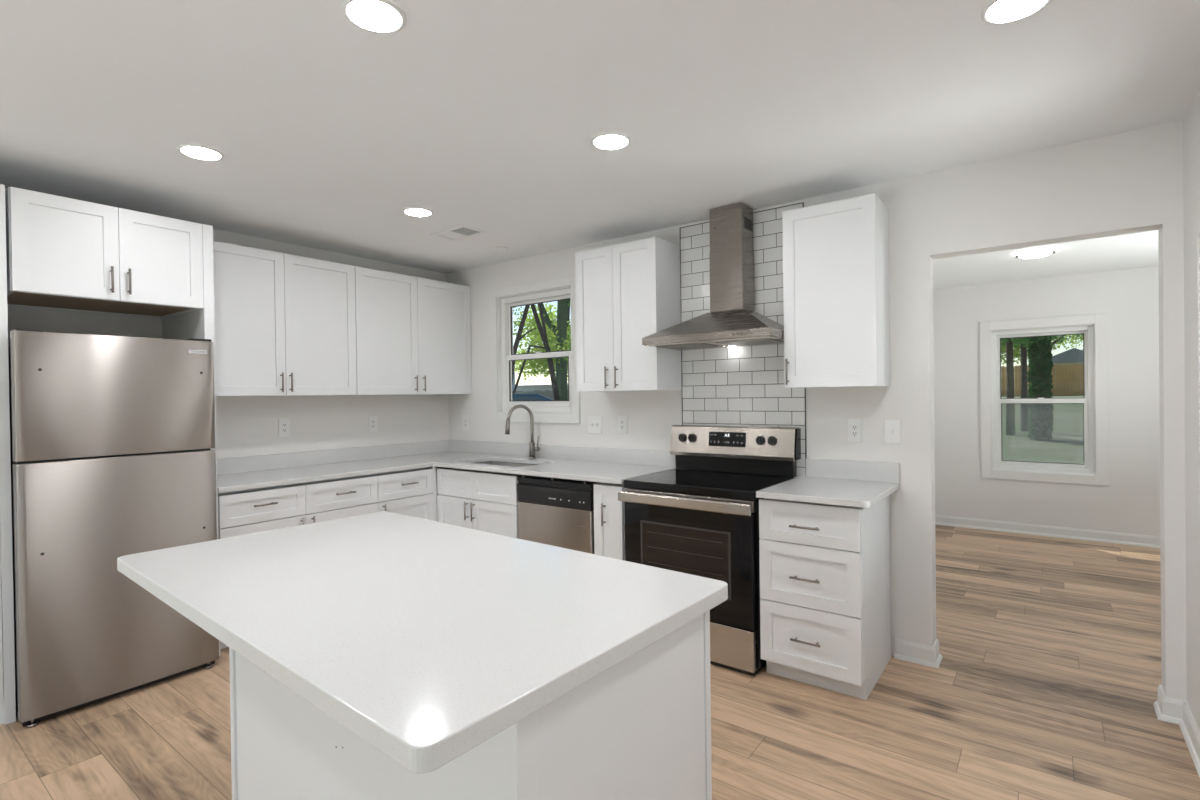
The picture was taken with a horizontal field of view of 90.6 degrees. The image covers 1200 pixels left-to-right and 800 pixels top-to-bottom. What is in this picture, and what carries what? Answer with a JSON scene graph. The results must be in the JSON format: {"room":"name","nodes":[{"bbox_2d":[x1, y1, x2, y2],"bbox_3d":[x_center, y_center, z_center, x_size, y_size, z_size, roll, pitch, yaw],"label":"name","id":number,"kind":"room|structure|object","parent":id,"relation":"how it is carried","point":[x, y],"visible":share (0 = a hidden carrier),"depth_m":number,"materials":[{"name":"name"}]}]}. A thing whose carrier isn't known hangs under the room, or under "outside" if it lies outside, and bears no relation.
{"room":"kitchen","nodes":[
{"label":"kitchen","id":0,"kind":"room"},
{"bbox_2d":[5,189,449,495],"bbox_3d":[-3.221,0.167,2.882,0.120,2.487,6.320,0,1,37],"label":"wall","id":1,"kind":"structure","parent":0,"point":[245,425],"depth_m":4.22,"materials":[{"name":"grey paint"}]},
{"bbox_2d":[5,187,203,318],"bbox_3d":[-2.582,-0.709,3.060,0.656,0.454,0.741,0,1,37],"label":"upper cabinet","id":2,"kind":"object","parent":1,"relation":"attached to","point":[63,253],"visible":0.98,"depth_m":2.86,"materials":[{"name":"white paint"}]},
{"bbox_2d":[278,418,289,436],"bbox_3d":[-2.196,0.193,4.130,0.011,0.130,0.075,0,1,37],"label":"wall outlet","id":3,"kind":"object","parent":1,"relation":"attached to","point":[283,423],"visible":1,"depth_m":4.13,"materials":[{"name":"white plastic"}]},
{"bbox_2d":[282,423,286,432],"bbox_3d":[-2.193,0.193,4.128,0.002,0.068,0.034,0,1,37],"label":"receptacle","id":4,"kind":"object","parent":3,"relation":"attached to","point":[284,425],"depth_m":4.13,"materials":[{"name":"white plastic"}]},
{"bbox_2d":[213,241,356,395],"bbox_3d":[-2.156,-0.488,3.910,0.346,0.920,1.017,0,1,37],"label":"upper cabinet","id":5,"kind":"object","parent":1,"relation":"attached to","point":[285,324],"visible":0.86,"depth_m":3.83,"materials":[{"name":"white paint"}]},
{"bbox_2d":[368,416,377,431],"bbox_3d":[-1.786,0.189,4.673,0.011,0.125,0.075,0,1,37],"label":"wall outlet","id":6,"kind":"object","parent":1,"relation":"attached to","point":[373,424],"visible":1,"depth_m":4.67,"materials":[{"name":"white plastic"}]},
{"bbox_2d":[371,420,374,427],"bbox_3d":[-1.783,0.189,4.671,0.002,0.068,0.034,0,1,37],"label":"receptacle","id":7,"kind":"object","parent":6,"relation":"attached to","point":[372,421],"depth_m":4.67,"materials":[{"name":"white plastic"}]},
{"bbox_2d":[355,266,471,394],"bbox_3d":[-1.530,-0.502,4.739,0.346,0.920,1.055,0,1,37],"label":"upper cabinet","id":8,"kind":"object","parent":1,"relation":"attached to","point":[413,334],"visible":0.94,"depth_m":4.60,"materials":[{"name":"white paint"}]},
{"bbox_2d":[526,476,600,510],"bbox_3d":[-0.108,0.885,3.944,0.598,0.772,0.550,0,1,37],"label":"control panel","id":9,"kind":"object","parent":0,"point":[591,489],"depth_m":3.67,"materials":[{"name":"black plastic"}]},
{"bbox_2d":[0,0,1199,288],"bbox_3d":[0.273,-1.152,2.445,6.240,0.137,10.110,0,1,37],"label":"ceiling","id":10,"kind":"structure","parent":0,"point":[483,115],"depth_m":2.26,"materials":[{"name":"paint"}]},
{"bbox_2d":[177,144,223,160],"bbox_3d":[-1.760,-1.090,2.619,0.172,0.008,0.172,0,1,37],"label":"recessed light","id":11,"kind":"object","parent":10,"relation":"in","point":[200,152],"visible":1,"depth_m":2.61,"materials":[{"name":"white plastic"}]},
{"bbox_2d":[342,0,405,33],"bbox_3d":[-0.644,-1.099,1.695,0.172,0.008,0.172,0,1,37],"label":"recessed light","id":12,"kind":"object","parent":10,"relation":"in","point":[374,16],"visible":1,"depth_m":1.69,"materials":[{"name":"white plastic"}]},
{"bbox_2d":[403,207,432,216],"bbox_3d":[-1.072,-1.106,3.497,0.172,0.008,0.172,0,1,37],"label":"recessed light","id":13,"kind":"object","parent":10,"relation":"in","point":[412,211],"visible":1,"depth_m":3.49,"materials":[{"name":"white plastic"}]},
{"bbox_2d":[430,225,485,240],"bbox_3d":[-0.948,-1.112,3.963,0.330,0.005,0.200,0,1,37],"label":"ceiling vent","id":14,"kind":"object","parent":10,"relation":"in","point":[460,232],"visible":1,"depth_m":3.95,"materials":[{"name":"white plastic"}]},
{"bbox_2d":[494,246,506,250],"bbox_3d":[-0.734,-1.113,4.375,0.100,0.014,0.100,0,1,37],"label":"smoke detector","id":15,"kind":"object","parent":10,"relation":"attached to","point":[497,248],"visible":1,"depth_m":4.35,"materials":[{"name":"white plastic"}]},
{"bbox_2d":[591,132,630,149],"bbox_3d":[0.047,-1.114,2.562,0.172,0.008,0.172,0,1,37],"label":"recessed light","id":16,"kind":"object","parent":10,"relation":"in","point":[608,140],"visible":1,"depth_m":2.55,"materials":[{"name":"white plastic"}]},
{"bbox_2d":[981,0,1051,24],"bbox_3d":[1.187,-1.123,1.690,0.172,0.008,0.172,0,1,37],"label":"recessed light","id":17,"kind":"object","parent":10,"relation":"in","point":[996,12],"visible":1,"depth_m":1.71,"materials":[{"name":"white plastic"}]},
{"bbox_2d":[1016,249,1054,258],"bbox_3d":[3.348,-1.122,4.567,0.200,0.034,0.200,-1,0,-12],"label":"recessed light","id":18,"kind":"object","parent":10,"relation":"in","point":[1036,253],"visible":1,"depth_m":4.51,"materials":[{"name":"white plastic"}]},
{"bbox_2d":[1019,251,1051,258],"bbox_3d":[3.348,-1.113,4.567,0.200,0.016,0.200,0,1,37],"label":"diffuser","id":19,"kind":"object","parent":18,"relation":"attached to","point":[1027,254],"depth_m":4.53,"materials":[{"name":"white"}]},
{"bbox_2d":[0,525,1199,799],"bbox_3d":[0.308,1.406,2.464,6.240,0.080,10.110,0,1,37],"label":"floor","id":20,"kind":"structure","parent":0,"point":[1045,683],"depth_m":2.54,"materials":[{"name":"brown wood"}]},
{"bbox_2d":[0,184,15,724],"bbox_3d":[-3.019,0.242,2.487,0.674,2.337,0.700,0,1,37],"label":"panel","id":21,"kind":"object","parent":20,"relation":"on","point":[7,650],"visible":1,"depth_m":2.57,"materials":[{"name":"white paint"}]},
{"bbox_2d":[8,329,218,727],"bbox_3d":[-2.519,0.546,3.022,0.740,1.709,0.757,0,1,37],"label":"refrigerator","id":22,"kind":"object","parent":20,"relation":"on","point":[112,438],"visible":1,"depth_m":2.72,"materials":[{"name":"grey metal"}]},
{"bbox_2d":[162,224,220,655],"bbox_3d":[-2.353,0.227,3.400,0.639,2.337,0.049,0,1,37],"label":"end panel","id":23,"kind":"object","parent":20,"relation":"on","point":[199,324],"visible":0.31,"depth_m":3.22,"materials":[{"name":"white paint"}]},
{"bbox_2d":[218,474,377,648],"bbox_3d":[-2.015,0.946,3.794,0.656,0.884,0.961,0,1,37],"label":"base cabinet","id":24,"kind":"object","parent":20,"relation":"on","point":[242,512],"visible":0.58,"depth_m":3.56,"materials":[{"name":"white paint"}]},
{"bbox_2d":[217,440,675,492],"bbox_3d":[-1.025,0.424,3.736,2.351,0.132,2.076,0,1,37],"label":"countertop","id":25,"kind":"structure","parent":24,"relation":"on","point":[593,464],"depth_m":4.13,"materials":[{"name":"white stone"}]},
{"bbox_2d":[457,461,535,482],"bbox_3d":[-0.701,0.579,4.339,0.720,0.194,0.410,0,1,37],"label":"sink","id":26,"kind":"object","parent":25,"relation":"in","point":[486,462],"visible":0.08,"depth_m":4.49,"materials":[{"name":"silver metal"}]},
{"bbox_2d":[505,404,539,458],"bbox_3d":[-0.594,0.241,4.484,0.266,0.416,0.090,-1,0,-23],"label":"kitchen faucet","id":27,"kind":"object","parent":25,"relation":"on","point":[532,448],"visible":1,"depth_m":4.51,"materials":[{"name":"silver metal"}]},
{"bbox_2d":[529,442,535,458],"bbox_3d":[-0.517,0.385,4.535,0.056,0.125,0.056,0,1,37],"label":"faucet","id":28,"kind":"object","parent":27,"relation":"on","point":[532,448],"depth_m":4.52,"materials":[{"name":"silver metal"}]},
{"bbox_2d":[371,466,436,521],"bbox_3d":[-1.580,0.936,4.370,0.656,0.884,0.480,0,1,37],"label":"base cabinet","id":29,"kind":"object","parent":20,"relation":"on","point":[411,492],"visible":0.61,"depth_m":4.21,"materials":[{"name":"white paint"}]},
{"bbox_2d":[117,511,727,799],"bbox_3d":[-0.572,0.927,1.659,1.612,0.914,0.902,0,1,39],"label":"kitchen island","id":30,"kind":"object","parent":20,"relation":"on","point":[381,655],"visible":1,"depth_m":1.28,"materials":[{"name":"white stone"}]},
{"bbox_2d":[437,468,517,537],"bbox_3d":[-0.703,0.933,4.378,0.840,0.867,0.656,0,1,37],"label":"base cabinet","id":31,"kind":"object","parent":20,"relation":"on","point":[486,502],"visible":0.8,"depth_m":4.12,"materials":[{"name":"white paint"}]},
{"bbox_2d":[517,475,600,553],"bbox_3d":[-0.120,0.921,3.930,0.608,0.875,0.588,0,1,37],"label":"dishwasher","id":32,"kind":"object","parent":20,"relation":"on","point":[558,512],"visible":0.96,"depth_m":3.68,"materials":[{"name":"silver metal"}]},
{"bbox_2d":[593,483,626,560],"bbox_3d":[0.224,0.917,3.678,0.212,0.884,0.656,0,1,37],"label":"base cabinet","id":33,"kind":"object","parent":20,"relation":"on","point":[609,518],"visible":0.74,"depth_m":3.44,"materials":[{"name":"white paint"}]},
{"bbox_2d":[618,425,800,675],"bbox_3d":[0.626,0.759,3.350,0.800,1.194,0.679,0,1,37],"label":"electric range","id":34,"kind":"object","parent":20,"relation":"on","point":[702,522],"visible":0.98,"depth_m":3.13,"materials":[{"name":"black metal"}]},
{"bbox_2d":[624,469,793,500],"bbox_3d":[0.617,0.467,3.346,0.773,0.046,0.587,0,1,37],"label":"cooktop","id":35,"kind":"object","parent":34,"relation":"in","point":[716,485],"depth_m":3.24,"materials":[{"name":"black glass"}]},
{"bbox_2d":[759,495,890,699],"bbox_3d":[1.135,0.909,2.980,0.465,0.884,0.640,0,1,37],"label":"base cabinet","id":36,"kind":"object","parent":20,"relation":"on","point":[825,594],"visible":0.96,"depth_m":2.76,"materials":[{"name":"white paint"}]},
{"bbox_2d":[756,458,899,507],"bbox_3d":[1.155,0.400,2.978,0.512,0.132,0.658,0,1,37],"label":"countertop","id":37,"kind":"structure","parent":36,"relation":"on","point":[862,484],"depth_m":3.05,"materials":[{"name":"white stone"}]},
{"bbox_2d":[447,120,1186,700],"bbox_3d":[0.568,0.109,3.905,4.696,2.487,0.120,0,1,37],"label":"wall","id":38,"kind":"structure","parent":0,"point":[1128,182],"depth_m":3.01,"materials":[{"name":"grey paint"}]},
{"bbox_2d":[217,440,675,474],"bbox_3d":[-1.025,0.409,3.736,2.351,0.102,2.076,0,1,37],"label":"backsplash","id":39,"kind":"structure","parent":38,"relation":"attached to","point":[596,454],"depth_m":4.36,"materials":[{"name":"white stone"}]},
{"bbox_2d":[463,416,468,429],"bbox_3d":[-1.158,0.199,5.127,0.078,0.125,0.011,0,1,37],"label":"wall outlet","id":40,"kind":"object","parent":38,"relation":"attached to","point":[465,418],"visible":1,"depth_m":5.12,"materials":[{"name":"white plastic"}]},
{"bbox_2d":[490,275,580,423],"bbox_3d":[-0.492,-0.368,4.680,0.931,1.089,0.128,0,1,37],"label":"window","id":41,"kind":"structure","parent":38,"relation":"in","point":[568,411],"depth_m":4.73,"materials":[{"name":"white paint"}]},
{"bbox_2d":[588,416,601,433],"bbox_3d":[-0.040,0.180,4.278,0.120,0.125,0.019,0,1,37],"label":"light switch","id":42,"kind":"object","parent":38,"relation":"attached to","point":[594,422],"visible":1,"depth_m":4.28,"materials":[{"name":"white plastic"}]},
{"bbox_2d":[618,416,627,433],"bbox_3d":[0.157,0.172,4.134,0.078,0.125,0.011,0,1,37],"label":"wall outlet","id":43,"kind":"object","parent":38,"relation":"attached to","point":[622,420],"visible":1,"depth_m":4.13,"materials":[{"name":"white plastic"}]},
{"bbox_2d":[620,420,623,429],"bbox_3d":[0.155,0.172,4.131,0.034,0.068,0.002,0,1,37],"label":"receptacle","id":44,"kind":"object","parent":43,"relation":"attached to","point":[621,421],"depth_m":4.13,"materials":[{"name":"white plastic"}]},
{"bbox_2d":[575,237,681,391],"bbox_3d":[0.174,-0.525,3.897,0.628,0.932,0.346,0,1,37],"label":"upper cabinet","id":45,"kind":"object","parent":38,"relation":"attached to","point":[627,293],"visible":1,"depth_m":3.76,"materials":[{"name":"white paint"}]},
{"bbox_2d":[642,202,783,349],"bbox_3d":[0.689,-0.721,3.401,0.762,0.818,0.492,0,1,37],"label":"range hood","id":46,"kind":"object","parent":38,"relation":"attached to","point":[732,321],"visible":0.98,"depth_m":3.42,"materials":[{"name":"silver metal"}]},
{"bbox_2d":[744,216,751,230],"bbox_3d":[0.867,-1.028,3.471,0.001,0.065,0.105,0,1,37],"label":"vent grille","id":47,"kind":"object","parent":46,"relation":"attached to","point":[747,219],"depth_m":3.46,"materials":[{"name":"grey metal"}]},
{"bbox_2d":[680,202,806,477],"bbox_3d":[0.845,-0.315,3.606,0.795,1.601,0.011,0,1,37],"label":"tile backsplash","id":48,"kind":"structure","parent":38,"relation":"attached to","point":[738,386],"depth_m":3.58,"materials":[{"name":"white tile"}]},
{"bbox_2d":[782,193,889,387],"bbox_3d":[1.229,-0.532,3.101,0.452,0.928,0.346,0,1,37],"label":"upper cabinet","id":49,"kind":"object","parent":38,"relation":"attached to","point":[836,296],"visible":1,"depth_m":2.99,"materials":[{"name":"white paint"}]},
{"bbox_2d":[806,458,899,482],"bbox_3d":[1.361,0.381,3.223,0.479,0.102,0.019,0,1,37],"label":"backsplash","id":50,"kind":"structure","parent":38,"relation":"attached to","point":[822,468],"depth_m":3.20,"materials":[{"name":"white stone"}]},
{"bbox_2d":[847,419,861,442],"bbox_3d":[1.379,0.166,3.212,0.075,0.128,0.011,0,1,37],"label":"wall outlet","id":51,"kind":"object","parent":38,"relation":"attached to","point":[854,425],"visible":1,"depth_m":3.21,"materials":[{"name":"white plastic"}]},
{"bbox_2d":[851,424,857,436],"bbox_3d":[1.377,0.166,3.209,0.034,0.068,0.002,0,1,37],"label":"receptacle","id":52,"kind":"object","parent":51,"relation":"attached to","point":[854,427],"depth_m":3.21,"materials":[{"name":"white plastic"}]},
{"bbox_2d":[884,419,900,443],"bbox_3d":[1.524,0.165,3.097,0.080,0.128,0.019,0,1,37],"label":"light switch","id":53,"kind":"object","parent":38,"relation":"attached to","point":[892,427],"visible":1,"depth_m":3.10,"materials":[{"name":"white plastic"}]},
{"bbox_2d":[894,638,942,668],"bbox_3d":[1.656,1.296,3.088,0.201,0.096,0.147,0,1,37],"label":"baseboard","id":54,"kind":"structure","parent":38,"relation":"attached to","point":[926,655],"depth_m":3.04,"materials":[{"name":"white paint"}]},
{"bbox_2d":[933,266,1159,536],"bbox_3d":[4.499,0.063,5.523,3.220,2.450,0.140,0,1,37],"label":"wall","id":55,"kind":"structure","parent":0,"point":[1130,504],"depth_m":5.55,"materials":[{"name":"grey paint"}]},
{"bbox_2d":[980,313,1108,485],"bbox_3d":[4.237,-0.002,5.702,0.973,1.557,0.148,0,1,37],"label":"window","id":56,"kind":"structure","parent":55,"relation":"in","point":[1094,470],"depth_m":5.62,"materials":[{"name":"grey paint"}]},
{"bbox_2d":[935,515,1159,547],"bbox_3d":[4.457,1.241,5.471,3.000,0.096,0.027,0,1,37],"label":"baseboard","id":57,"kind":"structure","parent":55,"relation":"attached to","point":[1032,529],"depth_m":5.61,"materials":[{"name":"white paint"}]},
{"bbox_2d":[1183,87,1199,729],"bbox_3d":[0.622,0.136,-0.020,0.120,2.487,6.320,0,1,37],"label":"wall","id":58,"kind":"structure","parent":0,"point":[1191,121],"depth_m":2.34,"materials":[{"name":"grey paint"}]},
{"bbox_2d":[1153,685,1199,777],"bbox_3d":[1.458,1.312,1.249,0.090,0.096,3.320,0,1,37],"label":"baseboard","id":59,"kind":"structure","parent":58,"relation":"attached to","point":[1167,709],"depth_m":2.43,"materials":[{"name":"white paint"}]},
{"bbox_2d":[1193,209,1199,643],"bbox_3d":[2.027,0.107,1.864,0.128,1.560,0.740,0,1,37],"label":"window","id":60,"kind":"structure","parent":58,"relation":"in","point":[1196,218],"depth_m":2.15,"materials":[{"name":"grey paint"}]},
{"label":"outside","id":61,"kind":"structure","parent":0,"visible":0},
{"bbox_2d":[1001,394,1083,463],"bbox_3d":[23.926,0.505,23.795,138.000,1.380,120.000,0,1,37],"label":"ground","id":62,"kind":"structure","parent":61,"point":[1066,446],"depth_m":14.60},
{"bbox_2d":[512,371,514,390],"bbox_3d":[-9.476,-1.125,37.079,9.300,4.300,3.800,0,1,37],"label":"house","id":63,"kind":"structure","parent":62,"relation":"on","point":[513,384],"depth_m":35.55,"materials":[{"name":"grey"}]},
{"bbox_2d":[512,394,551,400],"bbox_3d":[-1.863,0.755,10.835,4.961,1.760,1.800,-1,0,-8],"label":"car","id":64,"kind":"object","parent":62,"relation":"on","point":[515,397],"visible":0.02,"depth_m":10.10,"materials":[{"name":"blue paint"}]},
{"bbox_2d":[512,305,557,393],"bbox_3d":[-1.859,-2.413,14.415,4.747,8.075,4.371,0,1,37],"label":"forked tree","id":65,"kind":"object","parent":62,"relation":"on","point":[522,324],"visible":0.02,"depth_m":14.53,"materials":[{"name":"green plant"}]},
{"bbox_2d":[512,390,567,399],"bbox_3d":[-0.894,0.363,22.456,12.000,1.549,0.060,0,1,37],"label":"wooden fence","id":66,"kind":"object","parent":62,"relation":"on","point":[549,394],"visible":0.08,"depth_m":23.53,"materials":[{"name":"grey wood"}]},
{"bbox_2d":[516,382,567,391],"bbox_3d":[-2.229,0.151,39.776,9.600,2.670,6.800,0,1,37],"label":"house","id":67,"kind":"structure","parent":62,"relation":"on","point":[532,386],"depth_m":37.59,"materials":[{"name":"white"}]},
{"bbox_2d":[514,300,570,378],"bbox_3d":[-1.489,-2.047,26.893,6.561,6.271,3.454,-1,0,33],"label":"leafy tree","id":68,"kind":"object","parent":62,"relation":"on","point":[548,309],"visible":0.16,"depth_m":27.27,"materials":[{"name":"green plant"}]},
{"bbox_2d":[530,304,570,399],"bbox_3d":[-0.639,-1.951,13.860,3.591,7.136,3.818,0,1,37],"label":"leaning tree","id":69,"kind":"object","parent":62,"relation":"on","point":[542,328],"visible":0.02,"depth_m":13.95,"materials":[{"name":"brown plant"}]},
{"bbox_2d":[540,299,570,399],"bbox_3d":[-1.217,-3.253,16.412,5.176,9.527,4.780,0,1,37],"label":"tree","id":70,"kind":"object","parent":62,"relation":"on","point":[561,368],"visible":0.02,"depth_m":16.18,"materials":[{"name":"green plant"}]},
{"bbox_2d":[1001,337,1026,434],"bbox_3d":[11.001,-1.484,16.473,2.614,5.032,2.397,0,1,37],"label":"tree","id":71,"kind":"object","parent":62,"relation":"on","point":[1010,408],"visible":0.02,"depth_m":15.90,"materials":[{"name":"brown plant"}]},
{"bbox_2d":[1001,339,1059,364],"bbox_3d":[25.646,-3.851,37.432,6.472,7.289,5.074,0,1,37],"label":"leafy tree","id":72,"kind":"object","parent":62,"relation":"on","point":[1017,348],"visible":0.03,"depth_m":36.81,"materials":[{"name":"green plant"}]},
{"bbox_2d":[1013,337,1053,431],"bbox_3d":[11.931,-1.259,16.534,1.426,4.468,1.432,0,1,37],"label":"tree","id":73,"kind":"object","parent":62,"relation":"on","point":[1024,388],"visible":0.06,"depth_m":16.53,"materials":[{"name":"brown plant"}]},
{"bbox_2d":[1001,363,1083,395],"bbox_3d":[24.316,-1.067,30.967,22.000,1.650,0.060,0,1,37],"label":"wooden fence","id":74,"kind":"object","parent":62,"relation":"on","point":[1072,382],"visible":0.13,"depth_m":31.09,"materials":[{"name":"brown wood"}]},
{"bbox_2d":[1011,334,1082,440],"bbox_3d":[10.952,-1.493,14.764,3.082,5.165,3.044,-1,0,-5],"label":"tree","id":75,"kind":"object","parent":62,"relation":"on","point":[1040,365],"visible":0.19,"depth_m":14.63,"materials":[{"name":"green plant"}]},
{"bbox_2d":[1051,348,1082,393],"bbox_3d":[33.876,-1.904,42.557,4.300,3.300,6.600,0,1,37],"label":"house","id":76,"kind":"structure","parent":62,"relation":"on","point":[1072,356],"depth_m":40.12,"materials":[{"name":"white"}]},
{"bbox_2d":[1051,335,1082,349],"bbox_3d":[19.562,-2.536,23.041,3.937,5.872,3.992,0,1,37],"label":"leafy tree","id":77,"kind":"object","parent":62,"relation":"on","point":[1081,336],"visible":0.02,"depth_m":23.04,"materials":[{"name":"green plant"}]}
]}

